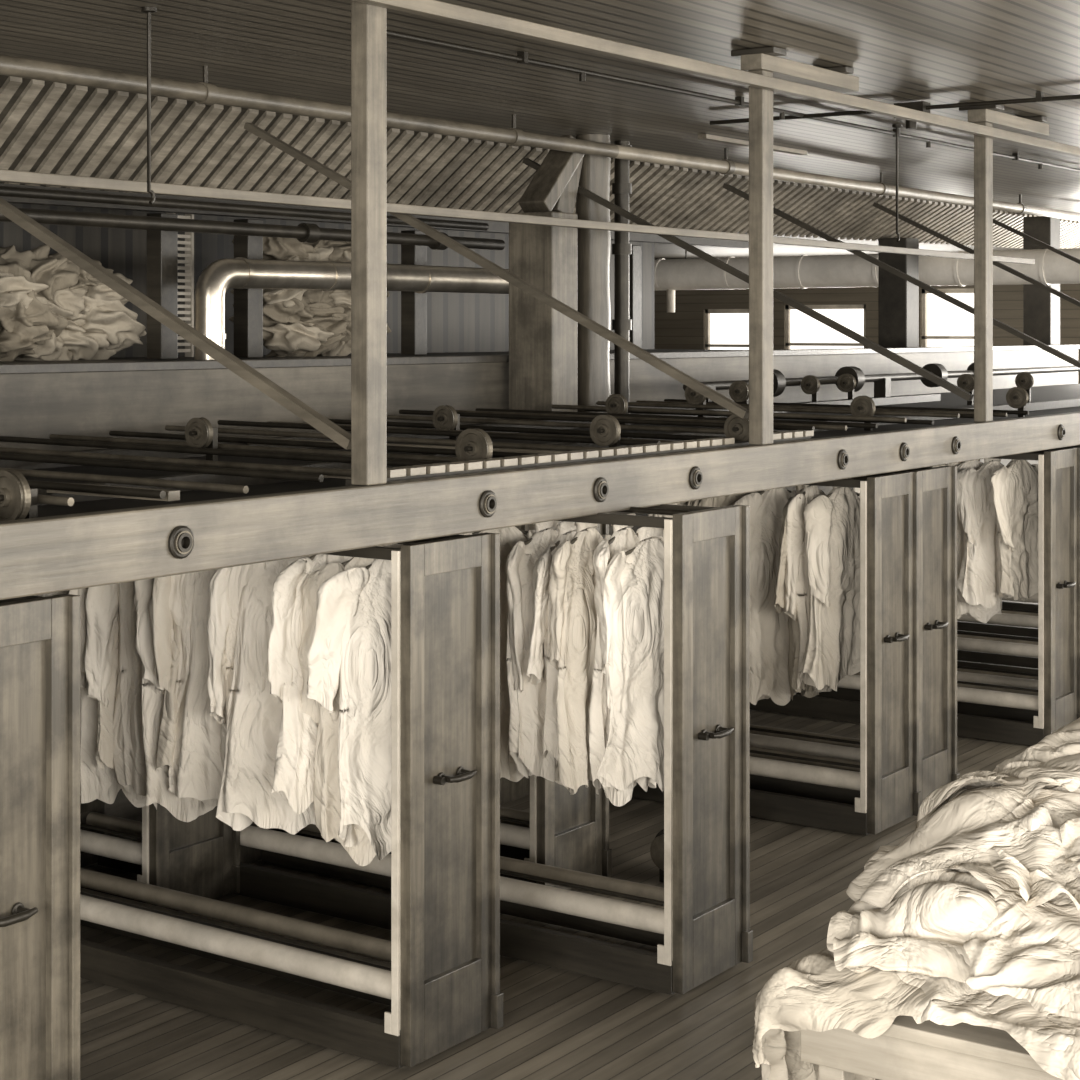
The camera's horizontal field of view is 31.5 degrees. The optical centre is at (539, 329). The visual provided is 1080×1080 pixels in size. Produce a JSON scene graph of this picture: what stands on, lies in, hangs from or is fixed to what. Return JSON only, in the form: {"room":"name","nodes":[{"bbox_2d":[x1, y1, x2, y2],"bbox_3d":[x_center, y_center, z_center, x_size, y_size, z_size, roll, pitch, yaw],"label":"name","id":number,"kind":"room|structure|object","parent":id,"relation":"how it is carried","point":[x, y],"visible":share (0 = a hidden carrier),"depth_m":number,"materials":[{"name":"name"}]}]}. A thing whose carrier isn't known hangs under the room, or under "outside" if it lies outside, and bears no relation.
{"room":"industrial laundry","nodes":[
{"label":"industrial laundry","id":0,"kind":"room"},
{"bbox_2d":[0,203,653,357],"bbox_3d":[-2.616,0.850,11.895,0.120,3.300,12.500,0,0,35],"label":"wall","id":1,"kind":"structure","parent":0,"point":[456,322],"depth_m":13.97,"materials":[{"name":"wood"}]},
{"bbox_2d":[147,213,177,358],"bbox_3d":[-2.145,-0.248,10.877,0.120,0.825,0.130,0,0,35],"label":"stud","id":2,"kind":"object","parent":1,"relation":"attached to","point":[162,246],"depth_m":10.83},
{"bbox_2d":[234,219,262,357],"bbox_3d":[-1.744,-0.248,11.450,0.120,0.825,0.130,0,0,35],"label":"stud","id":3,"kind":"object","parent":1,"relation":"attached to","point":[248,303],"depth_m":11.40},
{"bbox_2d":[401,230,426,354],"bbox_3d":[-0.838,-0.248,12.745,0.120,0.825,0.130,0,0,35],"label":"stud","id":4,"kind":"object","parent":1,"relation":"attached to","point":[413,304],"depth_m":12.70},
{"bbox_2d":[629,245,640,347],"bbox_3d":[0.709,-0.248,14.958,0.120,0.825,0.130,0,0,35],"label":"stud","id":5,"kind":"object","parent":1,"relation":"attached to","point":[634,259],"depth_m":14.90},
{"bbox_2d":[0,183,748,247],"bbox_3d":[-1.829,-0.720,11.345,0.100,0.150,12.500,0,0,35],"label":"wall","id":6,"kind":"structure","parent":0,"point":[494,227],"depth_m":11.51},
{"bbox_2d":[0,0,1079,212],"bbox_3d":[4.950,-1.290,10.571,11.000,0.080,25.000,0,0,35],"label":"ceiling","id":7,"kind":"structure","parent":0,"point":[934,52],"depth_m":8.89,"materials":[{"name":"wood"}]},
{"bbox_2d":[141,7,156,203],"bbox_3d":[-1.516,-0.868,7.430,0.060,0.762,0.061,0,0,35],"label":"hanging rod","id":8,"kind":"object","parent":7,"relation":"hanging from","point":[148,10],"visible":1,"depth_m":7.42,"materials":[{"name":"metal"}]},
{"bbox_2d":[0,186,504,249],"bbox_3d":[-2.295,-0.595,9.536,0.200,0.199,7.000,0,0,35],"label":"pipe","id":9,"kind":"object","parent":7,"relation":"hanging from","point":[304,232],"visible":0.88,"depth_m":10.31,"materials":[{"name":"metal"}]},
{"bbox_2d":[0,169,1034,263],"bbox_3d":[0.240,-0.598,10.814,0.050,0.060,14.000,0,0,35],"label":"wooden rail","id":10,"kind":"object","parent":7,"relation":"attached to","point":[11,176],"visible":1,"depth_m":9.65,"materials":[{"name":"brown wood"}]},
{"bbox_2d":[0,54,1079,220],"bbox_3d":[1.406,-1.159,13.354,0.104,0.181,20.500,0,0,35],"label":"pipe","id":11,"kind":"object","parent":7,"relation":"attached to","point":[205,93],"visible":0.99,"depth_m":10.53,"materials":[{"name":"metal"}]},
{"bbox_2d":[387,30,1079,171],"bbox_3d":[2.205,-1.209,11.880,0.040,0.078,10.000,0,0,35],"label":"pipe","id":12,"kind":"object","parent":7,"relation":"attached to","point":[522,57],"visible":0.92,"depth_m":9.61,"materials":[{"name":"metal"}]},
{"bbox_2d":[698,134,806,154],"bbox_3d":[1.435,-1.234,12.785,0.060,0.028,1.400,0,0,35],"label":"batten","id":13,"kind":"object","parent":7,"relation":"attached to","point":[708,137],"depth_m":12.57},
{"bbox_2d":[654,248,1079,311],"bbox_3d":[3.446,-0.600,20.286,8.401,0.800,0.364,0,0,35],"label":"ventilation duct","id":14,"kind":"object","parent":7,"relation":"hanging from","point":[848,270],"visible":0.63,"depth_m":20.30,"materials":[{"name":"metal"}]},
{"bbox_2d":[710,92,1079,128],"bbox_3d":[2.391,-1.174,10.225,3.400,0.148,0.100,0,0,35],"label":"conduit","id":15,"kind":"object","parent":7,"relation":"attached to","point":[923,106],"depth_m":10.40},
{"bbox_2d":[0,75,1079,248],"bbox_3d":[1.072,-0.966,15.146,0.600,0.687,22.055,0,0,35],"label":"slatted panel","id":16,"kind":"structure","parent":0,"point":[46,126],"depth_m":11.82,"materials":[{"name":"wood"}]},
{"bbox_2d":[80,600,1037,1079],"bbox_3d":[0.771,2.550,12.883,20.500,0.100,26.000,0,0,35],"label":"floor","id":17,"kind":"structure","parent":0,"point":[558,1024],"depth_m":7.09,"materials":[{"name":"wood"}]},
{"bbox_2d":[0,594,79,1079],"bbox_3d":[-2.452,1.607,5.770,2.638,1.765,0.501,0,0,35],"label":"panel","id":18,"kind":"object","parent":17,"relation":"on","point":[40,636],"visible":1,"depth_m":5.16,"materials":[{"name":"brown wood"}]},
{"bbox_2d":[80,795,239,910],"bbox_3d":[-1.832,1.607,8.514,0.920,1.765,0.501,0,0,35],"label":"drying rack","id":19,"kind":"object","parent":17,"relation":"on","point":[200,856],"visible":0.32,"depth_m":8.29,"materials":[{"name":"brown wood"}]},
{"bbox_2d":[80,533,502,1067],"bbox_3d":[-1.340,1.607,7.361,2.638,1.765,0.501,0,0,35],"label":"drying rack","id":20,"kind":"object","parent":17,"relation":"on","point":[440,984],"visible":0.91,"depth_m":6.70,"materials":[{"name":"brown wood"}]},
{"bbox_2d":[67,588,118,768],"bbox_3d":[-1.577,1.226,7.525,0.212,0.994,0.563,0,0,41],"label":"shirt","id":21,"kind":"object","parent":20,"relation":"hanging from","point":[105,732],"visible":0.19,"depth_m":7.39,"materials":[{"name":"white fabric"}]},
{"bbox_2d":[64,591,145,807],"bbox_3d":[-1.674,1.325,7.609,0.508,1.146,0.188,0,0,-36],"label":"shirt","id":22,"kind":"object","parent":20,"relation":"hanging from","point":[96,782],"visible":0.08,"depth_m":7.50,"materials":[{"name":"white fabric"}]},
{"bbox_2d":[84,581,146,799],"bbox_3d":[-1.459,1.299,7.436,0.607,1.143,0.189,0,0,-18],"label":"shirt","id":23,"kind":"object","parent":20,"relation":"hanging from","point":[103,604],"visible":0.25,"depth_m":7.37,"materials":[{"name":"white fabric"}]},
{"bbox_2d":[149,576,180,768],"bbox_3d":[-1.250,1.235,7.301,0.535,1.023,0.175,0,0,-32],"label":"shirt","id":24,"kind":"object","parent":20,"relation":"hanging from","point":[167,654],"visible":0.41,"depth_m":7.15,"materials":[{"name":"white fabric"}]},
{"bbox_2d":[133,578,215,821],"bbox_3d":[-1.319,1.301,7.337,0.522,1.111,0.181,0,0,-37],"label":"shirt","id":25,"kind":"object","parent":20,"relation":"hanging from","point":[186,809],"visible":0.21,"depth_m":7.21,"materials":[{"name":"white fabric"}]},
{"bbox_2d":[169,569,224,806],"bbox_3d":[-1.124,1.280,7.194,0.576,1.062,0.172,0,0,-12],"label":"shirt","id":26,"kind":"object","parent":20,"relation":"hanging from","point":[196,772],"visible":0.4,"depth_m":7.14,"materials":[{"name":"white fabric"}]},
{"bbox_2d":[207,568,233,766],"bbox_3d":[-1.013,1.215,7.148,0.177,0.987,0.515,0,0,44],"label":"shirt","id":27,"kind":"object","parent":20,"relation":"hanging from","point":[219,676],"visible":0.24,"depth_m":6.98,"materials":[{"name":"white fabric"}]},
{"bbox_2d":[216,556,315,834],"bbox_3d":[-0.911,1.285,7.048,0.554,1.117,0.190,0,0,-18],"label":"shirt","id":28,"kind":"object","parent":20,"relation":"hanging from","point":[254,715],"visible":0.42,"depth_m":6.98,"materials":[{"name":"white fabric"}]},
{"bbox_2d":[268,554,352,813],"bbox_3d":[-0.783,1.237,6.966,0.534,1.030,0.196,0,0,-39],"label":"shirt","id":29,"kind":"object","parent":20,"relation":"hanging from","point":[293,781],"visible":0.34,"depth_m":6.80,"materials":[{"name":"white fabric"}]},
{"bbox_2d":[298,557,375,865],"bbox_3d":[-0.608,1.314,6.839,0.499,1.166,0.178,0,0,-16],"label":"shirt","id":30,"kind":"object","parent":20,"relation":"hanging from","point":[327,802],"visible":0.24,"depth_m":6.78,"materials":[{"name":"white fabric"}]},
{"bbox_2d":[306,543,403,860],"bbox_3d":[-0.556,1.300,6.815,0.598,1.130,0.189,0,0,-40],"label":"shirt","id":31,"kind":"object","parent":20,"relation":"hanging from","point":[351,644],"visible":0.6,"depth_m":6.70,"materials":[{"name":"white fabric"}]},
{"bbox_2d":[269,521,611,889],"bbox_3d":[-0.665,1.607,9.102,2.070,1.765,0.501,0,0,35],"label":"drying rack","id":32,"kind":"object","parent":17,"relation":"on","point":[565,830],"visible":0.16,"depth_m":8.51,"materials":[{"name":"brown wood"}]},
{"bbox_2d":[233,504,752,994],"bbox_3d":[-0.372,1.590,8.073,2.638,1.800,0.501,0,0,35],"label":"drying rack","id":33,"kind":"object","parent":17,"relation":"on","point":[702,930],"visible":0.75,"depth_m":7.42,"materials":[{"name":"brown wood"}]},
{"bbox_2d":[458,526,534,781],"bbox_3d":[-0.155,1.308,7.942,0.505,1.149,0.168,0,0,-11],"label":"shirt","id":34,"kind":"object","parent":33,"relation":"hanging from","point":[509,536],"visible":0.05,"depth_m":7.90,"materials":[{"name":"white fabric"}]},
{"bbox_2d":[500,670,510,778],"bbox_3d":[-0.222,1.316,7.933,0.517,1.126,0.183,0,0,-35],"label":"shirt","id":35,"kind":"object","parent":33,"relation":"hanging from","point":[504,748],"visible":0.02,"depth_m":7.90,"materials":[{"name":"white fabric"}]},
{"bbox_2d":[506,521,558,781],"bbox_3d":[0.043,1.287,7.800,0.517,1.071,0.169,0,0,-39],"label":"shirt","id":36,"kind":"object","parent":33,"relation":"hanging from","point":[527,700],"visible":0.4,"depth_m":7.66,"materials":[{"name":"white fabric"}]},
{"bbox_2d":[527,521,576,760],"bbox_3d":[0.107,1.280,7.768,0.184,1.042,0.559,0,0,35],"label":"shirt","id":37,"kind":"object","parent":33,"relation":"hanging from","point":[540,631],"visible":0.31,"depth_m":7.60,"materials":[{"name":"white fabric"}]},
{"bbox_2d":[549,522,610,797],"bbox_3d":[0.196,1.302,7.648,0.153,1.139,0.499,0,0,37],"label":"shirt","id":38,"kind":"object","parent":33,"relation":"hanging from","point":[573,622],"visible":0.53,"depth_m":7.53,"materials":[{"name":"white fabric"}]},
{"bbox_2d":[589,513,655,806],"bbox_3d":[0.314,1.292,7.583,0.175,1.137,0.566,0,0,25],"label":"shirt","id":39,"kind":"object","parent":33,"relation":"hanging from","point":[623,537],"visible":0.39,"depth_m":7.45,"materials":[{"name":"white fabric"}]},
{"bbox_2d":[597,527,663,791],"bbox_3d":[0.432,1.286,7.497,0.180,1.067,0.550,0,0,43],"label":"shirt","id":40,"kind":"object","parent":33,"relation":"hanging from","point":[633,581],"visible":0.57,"depth_m":7.40,"materials":[{"name":"white fabric"}]},
{"bbox_2d":[500,524,529,804],"bbox_3d":[-0.545,1.607,10.311,0.970,1.765,0.501,0,0,35],"label":"drying rack","id":41,"kind":"object","parent":17,"relation":"on","point":[509,790],"visible":0.04,"depth_m":10.10,"materials":[{"name":"brown wood"}]},
{"bbox_2d":[0,345,1079,840],"bbox_3d":[0.679,1.327,12.337,4.765,2.345,19.000,0,0,35],"label":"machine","id":42,"kind":"object","parent":17,"relation":"on","point":[39,399],"depth_m":10.13,"materials":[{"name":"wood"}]},
{"bbox_2d":[0,470,36,520],"bbox_3d":[-1.515,0.486,5.513,0.156,0.168,0.140,0,0,35],"label":"roller wheel","id":43,"kind":"object","parent":42,"relation":"on","point":[18,501],"visible":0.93,"depth_m":5.47,"materials":[{"name":"metal"}]},
{"bbox_2d":[0,244,145,360],"bbox_3d":[-2.752,-0.125,10.685,0.643,0.726,1.209,0,0,35],"label":"pile","id":44,"kind":"object","parent":42,"relation":"on","point":[52,309],"visible":0.94,"depth_m":10.60,"materials":[{"name":"fabric"}]},
{"bbox_2d":[171,213,193,356],"bbox_3d":[-2.265,-0.290,12.065,0.060,0.920,0.180,0,0,35],"label":"ladder","id":45,"kind":"object","parent":42,"relation":"on","point":[189,236],"visible":0.44,"depth_m":12.11,"materials":[{"name":"metal"}]},
{"bbox_2d":[185,417,217,460],"bbox_3d":[-1.412,0.468,8.015,0.130,0.205,0.140,0,0,35],"label":"roller wheel","id":46,"kind":"object","parent":42,"relation":"on","point":[199,432],"visible":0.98,"depth_m":7.99,"materials":[{"name":"metal"}]},
{"bbox_2d":[229,237,391,356],"bbox_3d":[-1.491,-0.218,12.478,0.661,0.909,1.347,0,0,35],"label":"pile","id":47,"kind":"object","parent":42,"relation":"on","point":[296,322],"visible":0.56,"depth_m":12.16,"materials":[{"name":"fabric"}]},
{"bbox_2d":[194,257,508,359],"bbox_3d":[-0.847,-0.125,12.140,0.184,0.580,3.672,0,0,35],"label":"pipe","id":48,"kind":"object","parent":42,"relation":"on","point":[212,285],"visible":0.87,"depth_m":11.20,"materials":[{"name":"metal"}]},
{"bbox_2d":[432,405,459,445],"bbox_3d":[-0.448,0.468,9.306,0.130,0.205,0.140,0,0,35],"label":"roller wheel","id":49,"kind":"object","parent":42,"relation":"on","point":[446,417],"visible":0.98,"depth_m":9.27,"materials":[{"name":"wood"}]},
{"bbox_2d":[455,428,492,460],"bbox_3d":[-0.237,0.470,7.218,0.150,0.200,0.140,0,0,35],"label":"roller wheel","id":50,"kind":"object","parent":42,"relation":"on","point":[471,444],"visible":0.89,"depth_m":7.18,"materials":[{"name":"metal"}]},
{"bbox_2d":[0,411,1079,599],"bbox_3d":[2.677,0.610,10.940,0.070,0.200,19.000,0,0,35],"label":"header beam","id":51,"kind":"object","parent":42,"relation":"attached to","point":[50,554],"visible":1,"depth_m":6.51,"materials":[{"name":"wood"}]},
{"bbox_2d":[351,0,386,485],"bbox_3d":[-0.561,-0.370,6.335,0.220,1.756,0.200,0,0,35],"label":"support post","id":52,"kind":"object","parent":51,"relation":"on","point":[368,21],"visible":1,"depth_m":6.28,"materials":[{"name":"brown wood"}]},
{"bbox_2d":[0,197,350,449],"bbox_3d":[-1.872,-0.360,7.227,3.065,1.512,0.045,0,0,35],"label":"diagonal brace","id":53,"kind":"object","parent":52,"relation":"attached to","point":[237,366],"visible":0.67,"depth_m":6.79,"materials":[{"name":"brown wood"}]},
{"bbox_2d":[353,0,1079,156],"bbox_3d":[3.021,-1.085,11.310,0.050,0.050,18.000,0,0,35],"label":"wooden rail","id":54,"kind":"object","parent":52,"relation":"attached to","point":[436,9],"visible":1,"depth_m":7.79,"materials":[{"name":"brown wood"}]},
{"bbox_2d":[731,46,858,444],"bbox_3d":[1.209,-0.370,8.867,0.220,1.756,0.980,0,0,35],"label":"support post","id":55,"kind":"object","parent":51,"relation":"on","point":[762,60],"visible":0.96,"depth_m":8.49,"materials":[{"name":"brown wood"}]},
{"bbox_2d":[244,122,748,418],"bbox_3d":[-0.325,-0.360,9.439,3.065,1.512,0.045,0,0,35],"label":"diagonal brace","id":56,"kind":"object","parent":55,"relation":"attached to","point":[661,365],"visible":1,"depth_m":9.22,"materials":[{"name":"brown wood"}]},
{"bbox_2d":[959,105,1048,421],"bbox_3d":[2.688,-0.370,10.982,0.220,1.756,0.980,0,0,35],"label":"support post","id":57,"kind":"object","parent":51,"relation":"on","point":[989,116],"visible":0.92,"depth_m":10.61,"materials":[{"name":"brown wood"}]},
{"bbox_2d":[522,158,973,400],"bbox_3d":[1.154,-0.360,11.554,3.065,1.512,0.045,0,0,35],"label":"diagonal brace","id":58,"kind":"object","parent":57,"relation":"attached to","point":[718,263],"visible":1,"depth_m":11.29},
{"bbox_3d":[4.189,-0.370,13.129,0.220,1.756,0.980,0,0,35],"label":"support post","id":59,"kind":"object","parent":51,"relation":"on","visible":0},
{"bbox_2d":[723,183,1079,367],"bbox_3d":[2.655,-0.360,13.701,3.065,1.512,0.045,0,0,35],"label":"diagonal brace","id":60,"kind":"object","parent":59,"relation":"attached to","point":[740,193],"visible":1,"depth_m":13.66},
{"bbox_2d":[0,394,1079,505],"bbox_3d":[0.232,0.509,10.026,2.590,0.122,12.300,0,0,35],"label":"rods","id":61,"kind":"object","parent":42,"relation":"on","point":[144,454],"visible":0.68,"depth_m":8.41,"materials":[{"name":"metal"}]},
{"bbox_2d":[509,135,583,420],"bbox_3d":[0.101,-0.328,11.950,0.330,1.792,0.564,0,0,35],"label":"column","id":62,"kind":"structure","parent":42,"relation":"on","point":[542,339],"depth_m":11.74,"materials":[{"name":"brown wood"}]},
{"bbox_2d":[575,134,610,412],"bbox_3d":[0.340,-0.340,12.318,0.234,1.816,0.234,0,0,35],"label":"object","id":63,"kind":"structure","parent":42,"relation":"on","point":[593,246],"depth_m":12.22,"materials":[{"name":"wood"}]},
{"bbox_2d":[590,414,620,446],"bbox_3d":[0.290,0.466,8.216,0.136,0.208,0.140,0,0,35],"label":"roller wheel","id":64,"kind":"object","parent":42,"relation":"on","point":[605,430],"visible":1,"depth_m":8.18,"materials":[{"name":"wood"}]},
{"bbox_2d":[605,394,627,424],"bbox_3d":[0.448,0.468,10.937,0.130,0.205,0.140,0,0,35],"label":"roller wheel","id":65,"kind":"object","parent":42,"relation":"on","point":[615,403],"visible":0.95,"depth_m":10.90,"materials":[{"name":"wood"}]},
{"bbox_2d":[612,141,631,413],"bbox_3d":[0.542,-0.342,12.677,0.132,1.813,0.132,0,0,35],"label":"standpipe","id":66,"kind":"object","parent":42,"relation":"on","point":[621,187],"visible":0.81,"depth_m":12.63,"materials":[{"name":"metal"}]},
{"bbox_2d":[685,386,705,416],"bbox_3d":[0.988,0.450,12.024,0.140,0.240,0.140,0,0,35],"label":"roller wheel","id":67,"kind":"object","parent":42,"relation":"on","point":[692,397],"visible":0.66,"depth_m":12.00,"materials":[{"name":"wood"}]},
{"bbox_2d":[724,414,748,440],"bbox_3d":[0.918,0.475,8.729,0.140,0.190,0.140,0,0,35],"label":"roller wheel","id":68,"kind":"object","parent":42,"relation":"on","point":[736,427],"visible":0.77,"depth_m":8.70,"materials":[{"name":"wood"}]},
{"bbox_2d":[729,381,748,403],"bbox_3d":[1.315,0.450,12.527,0.140,0.240,0.140,0,0,35],"label":"roller wheel","id":69,"kind":"object","parent":42,"relation":"on","point":[738,390],"visible":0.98,"depth_m":12.49,"materials":[{"name":"wood"}]},
{"bbox_2d":[801,375,819,401],"bbox_3d":[1.986,0.450,14.010,0.140,0.240,0.140,0,0,35],"label":"roller wheel","id":70,"kind":"object","parent":42,"relation":"on","point":[810,384],"visible":0.99,"depth_m":13.98,"materials":[{"name":"wood"}]},
{"bbox_2d":[837,374,855,399],"bbox_3d":[2.330,0.450,14.502,0.140,0.240,0.140,0,0,35],"label":"roller wheel","id":71,"kind":"object","parent":42,"relation":"on","point":[846,382],"visible":1,"depth_m":14.47,"materials":[{"name":"wood"}]},
{"bbox_2d":[850,396,875,430],"bbox_3d":[1.832,0.470,10.823,0.140,0.200,0.140,0,0,35],"label":"roller wheel","id":72,"kind":"object","parent":42,"relation":"on","point":[860,405],"visible":0.91,"depth_m":10.79,"materials":[{"name":"wood"}]},
{"bbox_2d":[683,363,1079,409],"bbox_3d":[3.268,0.425,16.018,0.200,0.290,8.000,0,0,35],"label":"shaft","id":73,"kind":"object","parent":42,"relation":"on","point":[882,382],"visible":0.55,"depth_m":15.20,"materials":[{"name":"metal"}]},
{"bbox_2d":[957,374,973,404],"bbox_3d":[3.231,0.450,14.482,0.140,0.240,0.140,0,0,35],"label":"roller wheel","id":74,"kind":"object","parent":42,"relation":"on","point":[965,382],"visible":0.86,"depth_m":14.45,"materials":[{"name":"wood"}]},
{"bbox_2d":[1006,387,1028,416],"bbox_3d":[3.118,0.470,12.487,0.140,0.200,0.140,0,0,35],"label":"roller wheel","id":75,"kind":"object","parent":42,"relation":"on","point":[1016,397],"visible":0.99,"depth_m":12.46,"materials":[{"name":"wood"}]},
{"bbox_2d":[1015,372,1033,401],"bbox_3d":[3.812,0.450,15.051,0.140,0.240,0.140,0,0,35],"label":"roller wheel","id":76,"kind":"object","parent":42,"relation":"on","point":[1025,380],"visible":0.97,"depth_m":15.02,"materials":[{"name":"wood"}]},
{"bbox_2d":[650,829,663,882],"bbox_3d":[0.676,2.370,8.733,0.200,0.260,0.410,0,0,35],"label":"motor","id":77,"kind":"object","parent":17,"relation":"on","point":[657,846],"visible":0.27,"depth_m":8.59,"materials":[{"name":"metal"}]},
{"bbox_2d":[632,471,921,834],"bbox_3d":[0.742,1.607,10.339,2.638,1.765,0.501,0,0,35],"label":"drying rack","id":78,"kind":"object","parent":17,"relation":"on","point":[872,794],"visible":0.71,"depth_m":9.62,"materials":[{"name":"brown wood"}]},
{"bbox_2d":[698,491,761,506],"bbox_3d":[1.085,1.301,10.075,0.518,1.160,0.172,0,0,-6],"label":"shirt","id":79,"kind":"object","parent":78,"relation":"hanging from","point":[729,500],"visible":0.11,"depth_m":10.02,"materials":[{"name":"grey fabric"}]},
{"bbox_2d":[733,487,795,705],"bbox_3d":[1.203,1.352,10.005,0.520,1.210,0.157,0,0,-34],"label":"shirt","id":80,"kind":"object","parent":78,"relation":"hanging from","point":[769,632],"visible":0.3,"depth_m":9.94,"materials":[{"name":"white fabric"}]},
{"bbox_2d":[774,485,818,699],"bbox_3d":[1.361,1.336,9.895,0.159,1.152,0.544,0,0,28],"label":"shirt","id":81,"kind":"object","parent":78,"relation":"hanging from","point":[807,691],"visible":0.34,"depth_m":9.75,"materials":[{"name":"grey fabric"}]},
{"bbox_2d":[784,485,831,691],"bbox_3d":[1.402,1.313,9.862,0.162,1.156,0.505,0,0,30],"label":"shirt","id":82,"kind":"object","parent":78,"relation":"hanging from","point":[796,599],"visible":0.39,"depth_m":9.70,"materials":[{"name":"white fabric"}]},
{"bbox_2d":[798,478,859,690],"bbox_3d":[1.537,1.284,9.768,0.518,1.091,0.179,0,0,-33],"label":"shirt","id":83,"kind":"object","parent":78,"relation":"hanging from","point":[832,520],"visible":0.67,"depth_m":9.68,"materials":[{"name":"white fabric"}]},
{"bbox_2d":[750,466,959,801],"bbox_3d":[1.026,1.607,10.745,2.638,1.765,0.501,0,0,35],"label":"drying rack","id":84,"kind":"object","parent":17,"relation":"on","point":[937,485],"visible":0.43,"depth_m":10.12,"materials":[{"name":"brown wood"}]},
{"bbox_2d":[878,237,918,347],"bbox_3d":[3.525,0.800,18.828,0.300,3.400,0.300,0,0,35],"label":"square column","id":85,"kind":"structure","parent":17,"relation":"on","point":[898,298],"depth_m":18.72,"materials":[{"name":"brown wood"}]},
{"bbox_2d":[750,447,1079,745],"bbox_3d":[2.140,1.607,12.339,2.638,1.765,0.501,0,0,35],"label":"drying rack","id":86,"kind":"object","parent":17,"relation":"on","point":[1018,715],"visible":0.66,"depth_m":11.64,"materials":[{"name":"brown wood"}]},
{"bbox_2d":[957,459,1001,622],"bbox_3d":[2.697,1.287,11.962,0.514,1.078,0.145,0,0,-12],"label":"shirt","id":87,"kind":"object","parent":86,"relation":"hanging from","point":[982,614],"visible":0.13,"depth_m":11.91,"materials":[{"name":"white fabric"}]},
{"bbox_2d":[957,458,1012,607],"bbox_3d":[2.806,1.230,11.839,0.539,0.955,0.154,0,0,-21],"label":"shirt","id":88,"kind":"object","parent":86,"relation":"hanging from","point":[979,577],"visible":0.56,"depth_m":11.77,"materials":[{"name":"white fabric"}]},
{"bbox_2d":[990,459,1037,601],"bbox_3d":[2.932,1.206,11.757,0.551,0.947,0.209,0,0,-37],"label":"shirt","id":89,"kind":"object","parent":86,"relation":"hanging from","point":[1015,485],"visible":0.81,"depth_m":11.70,"materials":[{"name":"white fabric"}]},
{"bbox_2d":[817,486,1037,673],"bbox_3d":[3.172,1.607,13.814,2.638,1.765,0.501,0,0,35],"label":"drying rack","id":90,"kind":"object","parent":17,"relation":"on","point":[1014,654],"visible":0.11,"depth_m":13.63,"materials":[{"name":"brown wood"}]},
{"bbox_2d":[800,1015,1062,1079],"bbox_3d":[2.187,2.110,5.371,2.010,0.780,2.530,0,0,35],"label":"table","id":91,"kind":"object","parent":17,"relation":"on","point":[907,1050],"visible":0.31,"depth_m":4.72,"materials":[{"name":"brown wood"}]},
{"bbox_2d":[752,718,1079,1079],"bbox_3d":[2.209,1.721,5.438,2.308,1.051,2.803,0,0,33],"label":"pile","id":92,"kind":"object","parent":91,"relation":"on","point":[973,918],"visible":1,"depth_m":4.90,"materials":[{"name":"fabric"}]},
{"bbox_2d":[957,608,1037,639],"bbox_3d":[3.917,1.607,14.879,2.638,1.765,0.501,0,0,35],"label":"drying rack","id":93,"kind":"object","parent":17,"relation":"on","point":[1016,618],"visible":0.04,"depth_m":15.03,"materials":[{"name":"brown wood"}]},
{"bbox_2d":[966,593,1037,627],"bbox_3d":[4.662,1.607,15.945,2.638,1.765,0.501,0,0,35],"label":"drying rack","id":94,"kind":"object","parent":17,"relation":"on","point":[1034,598],"visible":0.02,"depth_m":16.50,"materials":[{"name":"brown wood"}]},
{"bbox_2d":[957,445,1079,688],"bbox_3d":[2.427,1.607,12.748,2.638,1.765,0.501,0,0,35],"label":"drying rack","id":95,"kind":"object","parent":17,"relation":"on","point":[969,674],"visible":0.05,"depth_m":12.19,"materials":[{"name":"brown wood"}]},
{"bbox_2d":[1023,216,1059,344],"bbox_3d":[5.334,0.650,20.369,0.300,3.700,0.300,0,0,35],"label":"square column","id":96,"kind":"structure","parent":17,"relation":"on","point":[1041,308],"depth_m":20.25,"materials":[{"name":"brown wood"}]},
{"bbox_2d":[654,232,1022,259],"bbox_3d":[0.745,-1.050,22.968,8.900,0.100,9.500,0,0,35],"label":"window","id":97,"kind":"structure","parent":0,"point":[661,250],"depth_m":23.80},
{"bbox_2d":[654,283,1079,383],"bbox_3d":[8.263,0.625,23.599,20.500,3.750,0.150,0,0,35],"label":"wall","id":98,"kind":"structure","parent":0,"point":[684,328],"depth_m":26.67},
{"bbox_2d":[705,309,748,349],"bbox_3d":[2.734,0.225,27.470,0.800,1.050,0.080,0,0,35],"label":"window","id":99,"kind":"structure","parent":98,"relation":"in","point":[725,329],"depth_m":27.51,"materials":[{"name":"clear glass"}]},
{"bbox_2d":[785,304,865,349],"bbox_3d":[3.984,0.200,26.596,1.250,1.100,0.080,0,0,35],"label":"window","id":100,"kind":"structure","parent":98,"relation":"in","point":[802,331],"depth_m":26.63,"materials":[{"name":"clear glass"}]},
{"bbox_2d":[922,288,973,346],"bbox_3d":[5.492,0.100,25.542,0.830,1.300,0.080,0,0,35],"label":"window","id":101,"kind":"structure","parent":98,"relation":"in","point":[944,323],"depth_m":25.59,"materials":[{"name":"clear glass"}]},
{"bbox_3d":[5.707,-0.370,15.301,0.220,1.756,0.980,0,0,35],"label":"support post","id":102,"kind":"object","parent":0,"visible":0},
{"bbox_2d":[873,202,1079,306],"bbox_3d":[4.173,-0.360,15.873,3.065,1.512,0.045,0,0,35],"label":"diagonal brace","id":103,"kind":"object","parent":102,"relation":"attached to","point":[877,205],"visible":1,"depth_m":16.23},
{"bbox_3d":[7.197,-0.370,17.432,0.220,1.756,0.980,0,0,35],"label":"support post","id":104,"kind":"object","parent":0,"visible":0},
{"bbox_2d":[993,219,1079,263],"bbox_3d":[5.663,-0.360,18.004,3.065,1.512,0.045,0,0,35],"label":"diagonal brace","id":105,"kind":"object","parent":104,"relation":"attached to","point":[996,222],"visible":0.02,"depth_m":18.57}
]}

